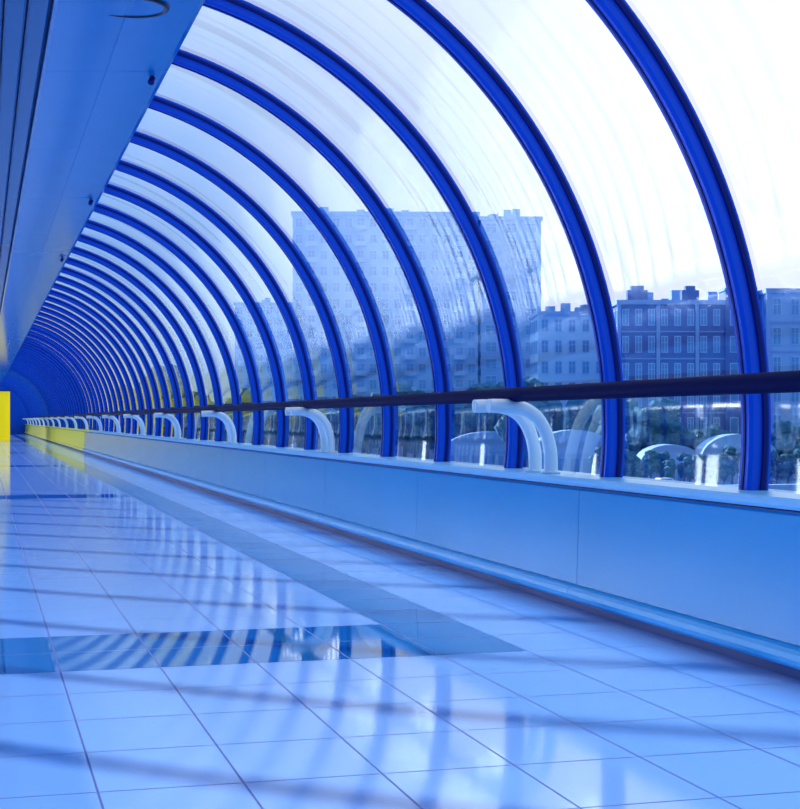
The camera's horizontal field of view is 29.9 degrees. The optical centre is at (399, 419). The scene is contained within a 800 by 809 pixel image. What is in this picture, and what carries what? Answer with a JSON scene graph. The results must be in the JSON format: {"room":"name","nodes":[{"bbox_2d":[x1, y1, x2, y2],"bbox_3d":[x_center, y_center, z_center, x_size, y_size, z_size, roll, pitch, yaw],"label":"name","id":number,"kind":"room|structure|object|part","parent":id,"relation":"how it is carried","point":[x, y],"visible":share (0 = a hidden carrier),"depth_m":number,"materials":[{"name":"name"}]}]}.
{"room":"enclosed pedestrian bridge","nodes":[
{"label":"enclosed pedestrian bridge","id":0,"kind":"room"},
{"bbox_2d":[0,386,26,433],"bbox_3d":[-30.480,-0.800,107.903,7.400,4.000,0.350,0,0,-16],"label":"wall","id":1,"kind":"structure","parent":0,"point":[17,409],"depth_m":108.52,"materials":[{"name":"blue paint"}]},
{"bbox_2d":[0,0,204,384],"bbox_3d":[-14.477,-2.470,50.470,3.280,0.260,121.007,0,0,-16],"label":"ceiling","id":2,"kind":"structure","parent":0,"point":[75,90],"depth_m":11.67,"materials":[{"name":"blue"}]},
{"bbox_2d":[109,0,168,17],"bbox_3d":[-1.545,-2.380,8.601,0.440,0.041,0.440,0,0,-16],"label":"recessed light","id":3,"kind":"object","parent":2,"relation":"in","point":[140,8],"depth_m":8.65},
{"bbox_2d":[148,76,154,84],"bbox_3d":[-1.723,-2.368,10.403,0.056,0.093,0.064,0,0,-16],"label":"ceiling spotlight","id":4,"kind":"object","parent":2,"relation":"attached to","point":[151,80],"depth_m":10.39,"materials":[{"name":"metal"}]},
{"bbox_2d":[0,434,799,808],"bbox_3d":[-14.342,1.125,49.985,7.300,0.250,120.000,0,0,-16],"label":"floor","id":5,"kind":"structure","parent":0,"point":[165,643],"depth_m":5.71,"materials":[{"name":"tile"}]},
{"bbox_2d":[0,389,10,439],"bbox_3d":[-21.186,-0.250,73.096,4.320,2.500,0.400,0,0,-16],"label":"wall","id":6,"kind":"structure","parent":5,"relation":"on","point":[4,393],"depth_m":73.48,"materials":[{"name":"yellow"}]},
{"bbox_2d":[24,424,799,679],"bbox_3d":[-11.087,0.650,51.414,0.360,0.700,121.007,0,0,-16],"label":"wall","id":7,"kind":"structure","parent":0,"point":[715,568],"depth_m":8.04,"materials":[{"name":"metal"}]},
{"bbox_2d":[0,0,770,489],"bbox_3d":[-14.303,-1.163,49.845,7.297,2.942,119.418,0,0,-16],"label":"arched frame","id":8,"kind":"object","parent":7,"relation":"on","point":[145,311],"visible":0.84,"depth_m":13.57,"materials":[{"name":"blue paint"}]},
{"bbox_3d":[-12.042,-1.149,50.475,2.543,2.908,119.290,0,0,-16],"label":"glass","id":9,"kind":"part","parent":8,"relation":"part of","materials":[{"name":"clear glass"}]},
{"bbox_2d":[22,370,799,473],"bbox_3d":[-11.151,0.060,50.874,0.427,0.481,120.000,0,0,-16],"label":"handrail","id":10,"kind":"object","parent":7,"relation":"on","point":[512,402],"visible":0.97,"depth_m":8.38,"materials":[{"name":"white metal"}]},
{"bbox_3d":[-11.211,-0.140,50.857,0.080,0.080,120.000,0,0,-16],"label":"rail","id":11,"kind":"part","parent":10,"relation":"part of","materials":[{"name":"black metal"}]},
{"label":"outside","id":12,"kind":"structure","parent":0,"visible":0},
{"bbox_2d":[707,477,798,484],"bbox_3d":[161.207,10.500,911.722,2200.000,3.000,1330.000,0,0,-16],"label":"ground","id":13,"kind":"structure","parent":12,"point":[792,480],"depth_m":217.74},
{"bbox_2d":[243,302,292,401],"bbox_3d":[-30.300,-13.421,436.997,37.495,44.843,23.597,0,0,-16],"label":"apartment block","id":14,"kind":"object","parent":13,"relation":"on","point":[274,303],"visible":0.02,"depth_m":429.95,"materials":[{"name":"concrete"}]},
{"bbox_2d":[274,410,276,445],"bbox_3d":[-24.042,3.096,272.392,6.243,11.825,8.614,0,0,-3],"label":"tree","id":15,"kind":"object","parent":13,"relation":"on","point":[275,410],"visible":0.03,"depth_m":272.16,"materials":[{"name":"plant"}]},
{"bbox_2d":[300,416,304,447],"bbox_3d":[-19.373,3.337,289.386,6.857,11.339,7.299,0,0,29],"label":"tree","id":16,"kind":"object","parent":13,"relation":"on","point":[302,434],"visible":0.23,"depth_m":287.67,"materials":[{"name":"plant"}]},
{"bbox_2d":[325,410,338,450],"bbox_3d":[-11.365,3.523,277.832,6.813,10.975,5.633,0,0,27],"label":"tree","id":17,"kind":"object","parent":13,"relation":"on","point":[332,416],"visible":0.35,"depth_m":276.18,"materials":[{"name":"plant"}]},
{"bbox_2d":[333,395,361,446],"bbox_3d":[-9.353,2.039,283.823,7.361,13.944,10.158,0,0,-42],"label":"tree","id":18,"kind":"object","parent":13,"relation":"on","point":[336,409],"visible":0.02,"depth_m":282.56,"materials":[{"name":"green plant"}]},
{"bbox_2d":[355,407,374,453],"bbox_3d":[-6.881,2.864,274.013,8.953,12.291,6.488,0,0,18],"label":"tree","id":19,"kind":"object","parent":13,"relation":"on","point":[363,440],"visible":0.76,"depth_m":272.50,"materials":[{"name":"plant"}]},
{"bbox_2d":[356,392,400,454],"bbox_3d":[-3.950,1.935,274.538,9.107,14.147,8.555,0,0,23],"label":"tree","id":20,"kind":"object","parent":13,"relation":"on","point":[375,433],"visible":0.38,"depth_m":272.56,"materials":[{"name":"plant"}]},
{"bbox_2d":[291,207,479,459],"bbox_3d":[-3.038,-17.205,307.345,40.295,52.410,23.793,0,0,-16],"label":"apartment tower","id":21,"kind":"structure","parent":13,"relation":"on","point":[444,260],"depth_m":300.30,"materials":[{"name":"concrete"}]},
{"bbox_2d":[371,406,403,446],"bbox_3d":[-1.865,2.257,277.458,7.131,13.507,9.839,0,0,35],"label":"tree","id":22,"kind":"object","parent":13,"relation":"on","point":[397,443],"visible":0.1,"depth_m":276.58,"materials":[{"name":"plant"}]},
{"bbox_2d":[394,384,429,456],"bbox_3d":[0.578,1.063,283.717,10.230,15.892,9.610,0,0,45],"label":"tree","id":23,"kind":"object","parent":13,"relation":"on","point":[399,389],"visible":0.15,"depth_m":283.28,"materials":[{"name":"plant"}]},
{"bbox_2d":[398,406,431,457],"bbox_3d":[2.562,3.103,277.493,6.064,11.816,7.335,0,0,19],"label":"tree","id":24,"kind":"object","parent":13,"relation":"on","point":[415,437],"visible":0.99,"depth_m":275.78,"materials":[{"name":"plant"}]},
{"bbox_2d":[418,392,434,458],"bbox_3d":[5.153,1.789,283.528,7.625,14.444,10.522,0,0,17],"label":"tree","id":25,"kind":"object","parent":13,"relation":"on","point":[428,423],"visible":0.38,"depth_m":281.49,"materials":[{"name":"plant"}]},
{"bbox_2d":[451,403,479,438],"bbox_3d":[10.812,2.250,276.589,9.850,13.521,7.138,0,0,42],"label":"tree","id":26,"kind":"object","parent":13,"relation":"on","point":[469,420],"visible":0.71,"depth_m":273.76,"materials":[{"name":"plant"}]},
{"bbox_2d":[468,382,496,413],"bbox_3d":[16.174,0.864,283.875,8.604,16.298,11.872,0,0,-27],"label":"tree","id":27,"kind":"object","parent":13,"relation":"on","point":[486,385],"visible":0.05,"depth_m":284.53,"materials":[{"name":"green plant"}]},
{"bbox_2d":[450,431,527,467],"bbox_3d":[15.360,5.500,258.998,16.000,7.000,6.000,0,0,0],"label":"pavilion","id":28,"kind":"object","parent":13,"relation":"on","point":[487,447],"visible":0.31,"depth_m":255.99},
{"bbox_2d":[477,381,503,431],"bbox_3d":[18.260,0.944,276.547,10.384,16.131,9.755,0,0,3],"label":"tree","id":29,"kind":"object","parent":13,"relation":"on","point":[487,421],"visible":0.3,"depth_m":273.96,"materials":[{"name":"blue plant"}]},
{"bbox_2d":[478,209,542,383],"bbox_3d":[22.059,-17.013,307.116,16.083,52.027,17.522,0,0,-16],"label":"building","id":30,"kind":"structure","parent":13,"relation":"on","point":[513,240],"depth_m":300.08,"materials":[{"name":"concrete"}]},
{"bbox_2d":[494,377,551,467],"bbox_3d":[20.185,0.945,247.859,9.754,16.130,10.383,0,0,16],"label":"tree","id":31,"kind":"object","parent":13,"relation":"on","point":[500,427],"visible":0.1,"depth_m":246.03,"materials":[{"name":"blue plant"}]},
{"bbox_2d":[524,413,551,459],"bbox_3d":[21.621,3.556,245.745,5.757,10.905,7.944,0,0,-42],"label":"tree","id":32,"kind":"object","parent":13,"relation":"on","point":[547,417],"visible":0.05,"depth_m":244.62,"materials":[{"name":"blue plant"}]},
{"bbox_2d":[547,400,563,425],"bbox_3d":[24.514,2.618,251.873,9.312,12.782,6.748,0,0,0],"label":"tree","id":33,"kind":"object","parent":13,"relation":"on","point":[555,407],"visible":0.23,"depth_m":250.00,"materials":[{"name":"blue plant"}]},
{"bbox_2d":[550,418,563,431],"bbox_3d":[26.623,4.347,250.482,4.785,9.323,5.788,0,0,33],"label":"tree","id":34,"kind":"object","parent":13,"relation":"on","point":[555,426],"visible":0.08,"depth_m":248.66,"materials":[{"name":"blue plant"}]},
{"bbox_2d":[528,303,599,419],"bbox_3d":[31.447,-6.010,271.213,17.919,30.020,16.090,0,0,-16],"label":"office building","id":35,"kind":"structure","parent":13,"relation":"on","point":[562,342],"depth_m":265.15,"materials":[{"name":"concrete"}]},
{"bbox_2d":[539,430,601,473],"bbox_3d":[26.600,5.250,230.998,13.000,7.500,6.000,0,0,0],"label":"pavilion","id":36,"kind":"object","parent":13,"relation":"on","point":[574,447],"visible":0.36,"depth_m":228.01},
{"bbox_2d":[561,411,580,425],"bbox_3d":[28.498,3.623,249.680,7.846,10.770,5.686,0,0,15],"label":"tree","id":37,"kind":"object","parent":13,"relation":"on","point":[565,412],"visible":0.02,"depth_m":247.81,"materials":[{"name":"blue plant"}]},
{"bbox_2d":[561,399,600,432],"bbox_3d":[30.248,2.425,244.508,8.179,13.175,6.762,0,0,28],"label":"tree","id":38,"kind":"object","parent":13,"relation":"on","point":[584,410],"visible":0.52,"depth_m":242.54,"materials":[{"name":"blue plant"}]},
{"bbox_2d":[589,446,600,473],"bbox_3d":[27.483,6.247,202.455,4.017,5.514,2.911,0,0,10],"label":"tree","id":39,"kind":"object","parent":13,"relation":"on","point":[594,459],"visible":0.23,"depth_m":202.31,"materials":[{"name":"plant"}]},
{"bbox_2d":[593,398,637,434],"bbox_3d":[33.733,2.470,228.777,8.418,13.076,7.908,0,0,21],"label":"tree","id":40,"kind":"object","parent":13,"relation":"on","point":[630,404],"visible":0.19,"depth_m":228.46,"materials":[{"name":"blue plant"}]},
{"bbox_2d":[623,449,636,476],"bbox_3d":[30.810,6.493,204.037,3.231,5.019,3.035,0,0,44],"label":"tree","id":41,"kind":"object","parent":13,"relation":"on","point":[629,456],"visible":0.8,"depth_m":203.29,"materials":[{"name":"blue plant"}]},
{"bbox_2d":[628,455,640,476],"bbox_3d":[31.731,6.850,204.744,2.273,4.306,3.137,0,0,-18],"label":"tree","id":42,"kind":"object","parent":13,"relation":"on","point":[636,457],"visible":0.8,"depth_m":204.06,"materials":[{"name":"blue plant"}]},
{"bbox_2d":[625,406,649,454],"bbox_3d":[35.174,3.422,225.964,5.737,11.178,6.939,0,0,31],"label":"tree","id":43,"kind":"object","parent":13,"relation":"on","point":[636,420],"visible":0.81,"depth_m":223.71,"materials":[{"name":"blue plant"}]},
{"bbox_2d":[635,460,649,477],"bbox_3d":[32.575,7.221,202.388,1.829,3.564,2.212,0,0,-40],"label":"tree","id":44,"kind":"object","parent":13,"relation":"on","point":[642,471],"visible":0.94,"depth_m":202.06,"materials":[{"name":"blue plant"}]},
{"bbox_2d":[643,450,660,478],"bbox_3d":[34.228,6.549,205.517,2.968,4.907,3.159,0,0,3],"label":"tree","id":45,"kind":"object","parent":13,"relation":"on","point":[652,457],"visible":0.73,"depth_m":204.74,"materials":[{"name":"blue plant"}]},
{"bbox_2d":[642,414,666,449],"bbox_3d":[38.353,3.921,226.771,5.371,10.174,7.411,0,0,-8],"label":"tree","id":46,"kind":"object","parent":13,"relation":"on","point":[653,423],"visible":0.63,"depth_m":225.03,"materials":[{"name":"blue plant"}]},
{"bbox_2d":[655,451,674,477],"bbox_3d":[35.977,6.610,205.660,3.487,4.787,2.527,0,0,-17],"label":"tree","id":47,"kind":"object","parent":13,"relation":"on","point":[665,455],"visible":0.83,"depth_m":205.04,"materials":[{"name":"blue plant"}]},
{"bbox_2d":[635,444,701,482],"bbox_3d":[38.805,6.250,216.998,9.000,5.500,6.000,0,0,0],"label":"pavilion","id":48,"kind":"object","parent":13,"relation":"on","point":[673,450],"visible":0.29,"depth_m":213.99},
{"bbox_2d":[643,398,695,445],"bbox_3d":[40.445,2.818,227.648,9.020,12.382,6.537,0,0,32],"label":"tree","id":49,"kind":"object","parent":13,"relation":"on","point":[676,433],"visible":0.63,"depth_m":226.02,"materials":[{"name":"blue plant"}]},
{"bbox_2d":[663,460,676,478],"bbox_3d":[36.423,7.173,202.431,1.932,3.660,2.666,0,0,12],"label":"tree","id":50,"kind":"object","parent":13,"relation":"on","point":[670,468],"visible":0.98,"depth_m":201.86,"materials":[{"name":"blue plant"}]},
{"bbox_2d":[676,453,691,481],"bbox_3d":[38.784,6.721,204.505,2.410,4.565,3.326,0,0,-25],"label":"tree","id":51,"kind":"object","parent":13,"relation":"on","point":[680,457],"visible":0.52,"depth_m":203.99,"materials":[{"name":"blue plant"}]},
{"bbox_2d":[611,286,760,433],"bbox_3d":[46.407,-6.950,246.727,26.487,31.900,19.293,0,0,-16],"label":"block","id":52,"kind":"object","parent":13,"relation":"on","point":[683,335],"visible":0.39,"depth_m":240.07,"materials":[{"name":"brick"}]},
{"bbox_2d":[679,456,700,481],"bbox_3d":[39.184,6.946,202.713,2.997,4.114,2.172,0,0,3],"label":"tree","id":53,"kind":"object","parent":13,"relation":"on","point":[687,460],"visible":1,"depth_m":202.43,"materials":[{"name":"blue plant"}]},
{"bbox_2d":[686,436,698,449],"bbox_3d":[43.852,5.605,227.394,4.223,6.803,3.491,0,0,-11],"label":"tree","id":54,"kind":"object","parent":13,"relation":"on","point":[697,437],"visible":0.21,"depth_m":226.63,"materials":[{"name":"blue plant"}]},
{"bbox_2d":[684,454,707,481],"bbox_3d":[39.788,6.752,202.071,3.280,4.503,2.377,0,0,-12],"label":"tree","id":55,"kind":"object","parent":13,"relation":"on","point":[697,458],"visible":1,"depth_m":201.52,"materials":[{"name":"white plant"}]},
{"bbox_2d":[691,429,708,449],"bbox_3d":[46.035,5.156,228.317,4.065,7.700,5.609,0,0,15],"label":"tree","id":56,"kind":"object","parent":13,"relation":"on","point":[698,432],"visible":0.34,"depth_m":226.74,"materials":[{"name":"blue plant"}]},
{"bbox_2d":[697,454,715,482],"bbox_3d":[41.546,6.778,203.718,2.764,4.453,2.286,0,0,16],"label":"tree","id":57,"kind":"object","parent":13,"relation":"on","point":[708,472],"visible":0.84,"depth_m":203.15,"materials":[{"name":"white plant"}]},
{"bbox_2d":[699,424,727,441],"bbox_3d":[47.567,4.783,228.281,5.436,8.445,5.107,0,0,20],"label":"tree","id":58,"kind":"object","parent":13,"relation":"on","point":[714,429],"visible":0.22,"depth_m":226.51,"materials":[{"name":"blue plant"}]},
{"bbox_2d":[711,458,722,483],"bbox_3d":[43.335,7.074,205.306,1.981,3.860,2.396,0,0,-31],"label":"tree","id":59,"kind":"object","parent":13,"relation":"on","point":[716,467],"visible":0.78,"depth_m":204.74,"materials":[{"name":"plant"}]},
{"bbox_2d":[718,461,730,484],"bbox_3d":[43.848,7.291,202.911,1.758,3.425,2.126,0,0,4],"label":"tree","id":60,"kind":"object","parent":13,"relation":"on","point":[725,470],"visible":1,"depth_m":202.33,"materials":[{"name":"green plant"}]},
{"bbox_2d":[718,430,735,434],"bbox_3d":[49.421,5.241,227.548,4.676,7.532,3.866,0,0,-35],"label":"tree","id":61,"kind":"object","parent":13,"relation":"on","point":[720,431],"visible":0.02,"depth_m":227.29,"materials":[{"name":"green plant"}]},
{"bbox_2d":[717,444,740,484],"bbox_3d":[45.591,6.170,205.956,4.130,5.669,2.993,0,0,-20],"label":"tree","id":62,"kind":"object","parent":13,"relation":"on","point":[728,450],"visible":0.82,"depth_m":205.34,"materials":[{"name":"green plant"}]},
{"bbox_2d":[695,434,778,482],"bbox_3d":[48.506,5.500,216.998,11.000,7.000,6.000,0,0,0],"label":"pavilion","id":63,"kind":"object","parent":13,"relation":"on","point":[714,445],"visible":0.28,"depth_m":213.99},
{"bbox_2d":[735,461,739,469],"bbox_3d":[47.263,6.844,205.515,3.147,4.319,2.280,0,0,-45],"label":"tree","id":64,"kind":"object","parent":13,"relation":"on","point":[737,464],"visible":0.02,"depth_m":204.59,"materials":[{"name":"green plant"}]},
{"bbox_2d":[730,484,799,491],"bbox_3d":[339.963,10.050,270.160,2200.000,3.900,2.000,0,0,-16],"label":"wall","id":65,"kind":"structure","parent":13,"relation":"attached to","point":[789,487],"depth_m":187.97,"materials":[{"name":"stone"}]},
{"bbox_2d":[769,448,777,478],"bbox_3d":[50.584,6.427,205.798,2.646,5.156,3.201,0,0,-37],"label":"tree","id":66,"kind":"object","parent":13,"relation":"on","point":[774,456],"visible":0.31,"depth_m":204.79,"materials":[{"name":"green plant"}]},
{"bbox_2d":[771,440,781,462],"bbox_3d":[55.813,5.984,226.503,3.752,6.044,3.102,0,0,-19],"label":"tree","id":67,"kind":"object","parent":13,"relation":"on","point":[774,443],"visible":0.09,"depth_m":226.02,"materials":[{"name":"green plant"}]},
{"bbox_2d":[772,460,782,482],"bbox_3d":[51.550,7.104,205.528,2.767,3.798,2.005,0,0,-16],"label":"tree","id":68,"kind":"object","parent":13,"relation":"on","point":[778,472],"visible":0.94,"depth_m":205.09,"materials":[{"name":"green plant"}]},
{"bbox_2d":[758,288,799,476],"bbox_3d":[74.765,-7.011,242.837,37.140,32.023,22.033,0,0,-16],"label":"building","id":69,"kind":"structure","parent":13,"relation":"on","point":[780,307],"depth_m":236.00,"materials":[{"name":"brick"}]},
{"bbox_2d":[771,420,795,478],"bbox_3d":[58.141,4.522,229.001,5.423,8.967,5.773,0,0,27],"label":"tree","id":70,"kind":"object","parent":13,"relation":"on","point":[782,427],"visible":0.52,"depth_m":227.57,"materials":[{"name":"green plant"}]},
{"bbox_2d":[780,453,795,483],"bbox_3d":[52.747,6.756,203.889,2.373,4.496,3.275,0,0,-11],"label":"tree","id":71,"kind":"object","parent":13,"relation":"on","point":[789,458],"visible":0.95,"depth_m":203.34,"materials":[{"name":"green plant"}]},
{"bbox_2d":[782,426,799,454],"bbox_3d":[60.369,4.982,226.539,5.179,8.046,4.865,0,0,33],"label":"tree","id":72,"kind":"object","parent":13,"relation":"on","point":[788,438],"visible":0.59,"depth_m":226.24,"materials":[{"name":"green plant"}]},
{"bbox_2d":[786,449,799,483],"bbox_3d":[53.998,6.371,202.355,3.836,5.265,2.780,0,0,27],"label":"tree","id":73,"kind":"object","parent":13,"relation":"on","point":[796,451],"visible":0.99,"depth_m":201.96,"materials":[{"name":"green plant"}]},
{"bbox_2d":[794,458,799,477],"bbox_3d":[54.333,6.998,202.086,2.921,4.010,2.117,0,0,-45],"label":"tree","id":74,"kind":"object","parent":13,"relation":"on","point":[797,466],"visible":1,"depth_m":201.42,"materials":[{"name":"green plant"}]},
{"bbox_3d":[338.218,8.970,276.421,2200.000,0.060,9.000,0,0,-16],"label":"road","id":75,"kind":"object","parent":13,"relation":"on","visible":0},
{"bbox_2d":[655,478,674,480],"bbox_3d":[34.034,8.205,193.744,4.300,1.470,1.821,0,0,-16],"label":"car","id":76,"kind":"object","parent":75,"relation":"on","point":[655,478],"visible":0.04,"depth_m":192.99,"materials":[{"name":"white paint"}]}
]}

